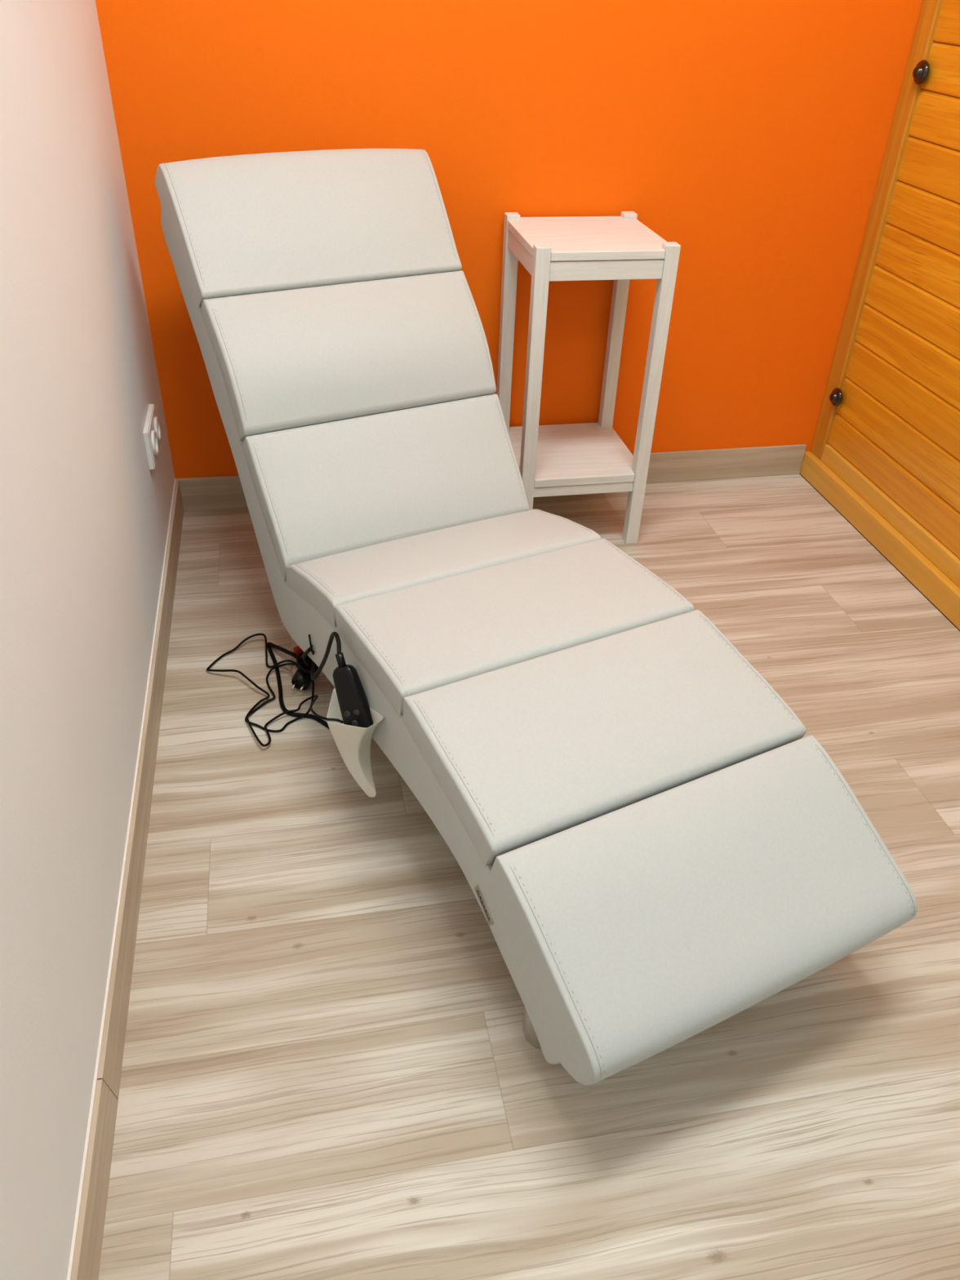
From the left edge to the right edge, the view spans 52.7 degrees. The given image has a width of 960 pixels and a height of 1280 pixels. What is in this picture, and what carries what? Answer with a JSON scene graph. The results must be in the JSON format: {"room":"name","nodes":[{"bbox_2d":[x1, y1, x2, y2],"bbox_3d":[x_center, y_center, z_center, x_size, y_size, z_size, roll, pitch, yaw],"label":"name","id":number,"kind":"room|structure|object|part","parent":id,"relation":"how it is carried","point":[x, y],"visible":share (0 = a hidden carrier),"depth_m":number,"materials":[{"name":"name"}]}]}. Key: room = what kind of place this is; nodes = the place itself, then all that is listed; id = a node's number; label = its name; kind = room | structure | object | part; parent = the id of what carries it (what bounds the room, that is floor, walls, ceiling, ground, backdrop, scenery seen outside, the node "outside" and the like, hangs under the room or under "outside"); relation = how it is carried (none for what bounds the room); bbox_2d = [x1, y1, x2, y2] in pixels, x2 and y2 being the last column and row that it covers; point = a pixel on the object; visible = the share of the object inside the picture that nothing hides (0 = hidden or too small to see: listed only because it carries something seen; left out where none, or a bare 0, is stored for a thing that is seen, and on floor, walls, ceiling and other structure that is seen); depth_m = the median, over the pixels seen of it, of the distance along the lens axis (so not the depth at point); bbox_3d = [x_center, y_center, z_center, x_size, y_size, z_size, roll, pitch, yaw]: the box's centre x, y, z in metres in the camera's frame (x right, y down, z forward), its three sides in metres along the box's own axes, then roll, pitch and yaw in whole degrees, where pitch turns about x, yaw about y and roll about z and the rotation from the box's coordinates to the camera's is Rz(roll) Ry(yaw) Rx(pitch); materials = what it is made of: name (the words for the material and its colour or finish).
{"room":"massage room","nodes":[
{"label":"massage room","id":0,"kind":"room"},
{"bbox_2d":[0,0,174,1279],"bbox_3d":[-0.357,-0.118,0.009,0.100,2.600,4.200,-5,36,-10],"label":"wall","id":1,"kind":"structure","parent":0,"point":[84,514],"depth_m":1.18,"materials":[{"name":"white paint"}]},
{"bbox_2d":[66,478,183,1279],"bbox_3d":[-0.342,0.856,0.723,0.008,0.086,4.198,-5,36,-10],"label":"baseboard","id":2,"kind":"structure","parent":1,"relation":"attached to","point":[87,1254],"depth_m":1.29,"materials":[{"name":"beige wood"}]},
{"bbox_2d":[142,404,160,469],"bbox_3d":[-0.672,-0.419,1.994,0.017,0.080,0.147,-5,36,-10],"label":"wall socket","id":3,"kind":"object","parent":1,"relation":"attached to","point":[152,432],"visible":1,"depth_m":1.96,"materials":[{"name":"white plastic"}]},
{"bbox_3d":[-0.670,-0.420,1.994,0.002,0.075,0.142,-5,36,-10],"label":"plate","id":4,"kind":"part","parent":3,"relation":"part of","materials":[{"name":"white plastic"}]},
{"bbox_2d":[151,430,158,455],"bbox_3d":[-0.660,-0.400,1.968,0.005,0.050,0.050,-5,36,-10],"label":"outlet","id":5,"kind":"object","parent":3,"relation":"attached to","point":[154,439],"depth_m":1.95,"materials":[{"name":"white plastic"}]},
{"bbox_2d":[154,417,160,441],"bbox_3d":[-0.672,-0.440,2.022,0.005,0.050,0.050,-5,36,-10],"label":"outlet","id":6,"kind":"object","parent":3,"relation":"attached to","point":[157,426],"depth_m":2.01,"materials":[{"name":"white plastic"}]},
{"bbox_2d":[95,0,923,478],"bbox_3d":[0.295,-1.454,1.900,2.260,2.600,0.100,-5,36,-10],"label":"wall","id":7,"kind":"structure","parent":0,"point":[751,137],"depth_m":2.10,"materials":[{"name":"orange paint"}]},
{"bbox_2d":[178,444,806,511],"bbox_3d":[0.077,-0.427,2.528,1.654,0.086,0.008,-5,36,-10],"label":"baseboard","id":8,"kind":"structure","parent":7,"relation":"attached to","point":[205,493],"depth_m":2.61,"materials":[{"name":"beige wood"}]},
{"bbox_2d":[97,474,959,1279],"bbox_3d":[0.585,0.565,1.252,2.060,0.001,3.376,-5,36,-10],"label":"floor","id":9,"kind":"structure","parent":0,"point":[331,1070],"depth_m":1.29,"materials":[{"name":"brown wood"}]},
{"bbox_2d":[206,633,314,732],"bbox_3d":[-0.417,0.067,1.847,0.150,0.048,0.285,-22,42,-30],"label":"cable","id":10,"kind":"object","parent":9,"relation":"on","point":[256,634],"visible":0.96,"depth_m":1.85,"materials":[{"name":"black rubber"}]},
{"bbox_2d":[245,662,343,746],"bbox_3d":[-0.340,0.099,1.684,0.132,0.192,0.407,-10,37,-16],"label":"cable","id":11,"kind":"object","parent":9,"relation":"on","point":[316,696],"visible":1,"depth_m":1.77,"materials":[{"name":"black rubber"}]},
{"bbox_2d":[266,642,329,728],"bbox_3d":[-0.336,0.076,1.830,0.103,0.059,0.346,-13,38,-20],"label":"power cord","id":12,"kind":"object","parent":9,"relation":"on","point":[301,680],"visible":0.7,"depth_m":1.84,"materials":[{"name":"black rubber"}]},
{"bbox_2d":[302,634,315,666],"bbox_3d":[-0.306,0.024,1.720,0.015,0.099,0.070,-11,38,-17],"label":"plug","id":13,"kind":"object","parent":9,"relation":"on","point":[308,640],"depth_m":1.72,"materials":[{"name":"black plastic"}]},
{"bbox_2d":[155,148,917,1085],"bbox_3d":[-0.034,-0.203,1.569,0.572,0.836,1.605,-16,40,-23],"label":"chaise longue","id":14,"kind":"object","parent":9,"relation":"on","point":[651,844],"visible":0.98,"depth_m":1.43,"materials":[{"name":"white leather"}]},
{"bbox_2d":[155,148,462,307],"bbox_3d":[-0.322,-0.811,1.876,0.531,0.226,0.252,-16,40,-23],"label":"cushion","id":15,"kind":"object","parent":14,"relation":"on","point":[234,227],"depth_m":1.82,"materials":[{"name":"white leather"}]},
{"bbox_2d":[296,631,373,728],"bbox_3d":[-0.268,0.051,1.656,0.048,0.306,0.450,-13,38,-20],"label":"remote control","id":16,"kind":"object","parent":14,"relation":"in","point":[353,704],"visible":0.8,"depth_m":1.46,"materials":[{"name":"black plastic"}]},
{"bbox_2d":[200,270,496,441],"bbox_3d":[-0.238,-0.549,1.853,0.523,0.222,0.202,-16,40,-23],"label":"cushion","id":17,"kind":"object","parent":14,"relation":"on","point":[282,358],"depth_m":1.80,"materials":[{"name":"white leather"}]},
{"bbox_2d":[241,394,529,582],"bbox_3d":[-0.167,-0.301,1.852,0.515,0.228,0.195,-16,40,-23],"label":"cushion","id":18,"kind":"object","parent":14,"relation":"on","point":[315,487],"depth_m":1.80,"materials":[{"name":"white leather"}]},
{"bbox_2d":[286,509,601,630],"bbox_3d":[-0.066,-0.140,1.730,0.505,0.116,0.263,-16,40,-23],"label":"cushion","id":19,"kind":"object","parent":14,"relation":"on","point":[330,569],"depth_m":1.69,"materials":[{"name":"white leather"}]},
{"bbox_2d":[334,538,693,718],"bbox_3d":[0.055,-0.038,1.526,0.505,0.065,0.258,-16,40,-23],"label":"cushion","id":20,"kind":"object","parent":14,"relation":"on","point":[412,637],"depth_m":1.48,"materials":[{"name":"white leather"}]},
{"bbox_2d":[402,609,806,866],"bbox_3d":[0.176,0.117,1.354,0.505,0.097,0.265,-16,40,-23],"label":"cushion","id":21,"kind":"object","parent":14,"relation":"on","point":[520,749],"depth_m":1.31,"materials":[{"name":"white leather"}]},
{"bbox_2d":[488,734,917,1085],"bbox_3d":[0.291,0.327,1.230,0.505,0.182,0.255,-16,40,-23],"label":"cushion","id":22,"kind":"object","parent":14,"relation":"on","point":[631,918],"depth_m":1.18,"materials":[{"name":"white leather"}]},
{"bbox_2d":[496,211,680,543],"bbox_3d":[0.218,-0.589,2.244,0.299,0.689,0.304,-5,36,-10],"label":"plant stand","id":23,"kind":"object","parent":9,"relation":"on","point":[585,458],"visible":0.82,"depth_m":2.15,"materials":[{"name":"white wood"}]},
{"bbox_3d":[0.060,-0.656,2.329,0.030,0.689,0.030,-5,36,-10],"label":"leg","id":24,"kind":"part","parent":23,"relation":"part of","materials":[{"name":"white wood"}]},
{"bbox_3d":[0.112,-0.498,2.112,0.030,0.689,0.030,-5,36,-10],"label":"leg","id":25,"kind":"part","parent":23,"relation":"part of","materials":[{"name":"white wood"}]},
{"bbox_2d":[508,422,635,487],"bbox_3d":[0.213,-0.451,2.343,0.295,0.019,0.300,-5,36,-10],"label":"shelf","id":26,"kind":"object","parent":23,"relation":"attached to","point":[585,455],"depth_m":2.30,"materials":[{"name":"white wood"}]},
{"bbox_3d":[0.238,-0.351,2.245,0.238,0.024,0.015,-5,36,-10],"label":"shelf rail","id":27,"kind":"part","parent":23,"relation":"part of","materials":[{"name":"white wood"}]},
{"bbox_3d":[0.324,-0.679,2.376,0.030,0.689,0.030,-5,36,-10],"label":"leg","id":28,"kind":"part","parent":23,"relation":"part of","materials":[{"name":"white wood"}]},
{"bbox_3d":[0.376,-0.521,2.159,0.030,0.689,0.030,-5,36,-10],"label":"leg","id":29,"kind":"part","parent":23,"relation":"part of","materials":[{"name":"white wood"}]},
{"bbox_2d":[799,0,959,631],"bbox_3d":[1.226,-0.936,1.618,0.380,2.050,1.299,-5,36,-10],"label":"tall cabinet","id":30,"kind":"object","parent":9,"relation":"on","point":[884,454],"visible":1,"depth_m":2.20,"materials":[{"name":"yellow wood"}]},
{"bbox_3d":[0.915,-0.627,2.503,0.022,0.048,0.048,-5,36,-10],"label":"knob","id":31,"kind":"part","parent":30,"relation":"part of","materials":[{"name":"brown metal"}]},
{"bbox_3d":[1.045,-0.165,2.138,0.027,0.047,1.179,-5,36,-10],"label":"rail","id":32,"kind":"part","parent":30,"relation":"part of","materials":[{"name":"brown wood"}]},
{"bbox_3d":[0.939,-1.215,2.075,0.022,0.048,0.048,-5,36,-10],"label":"knob","id":33,"kind":"part","parent":30,"relation":"part of","materials":[{"name":"brown metal"}]}
]}

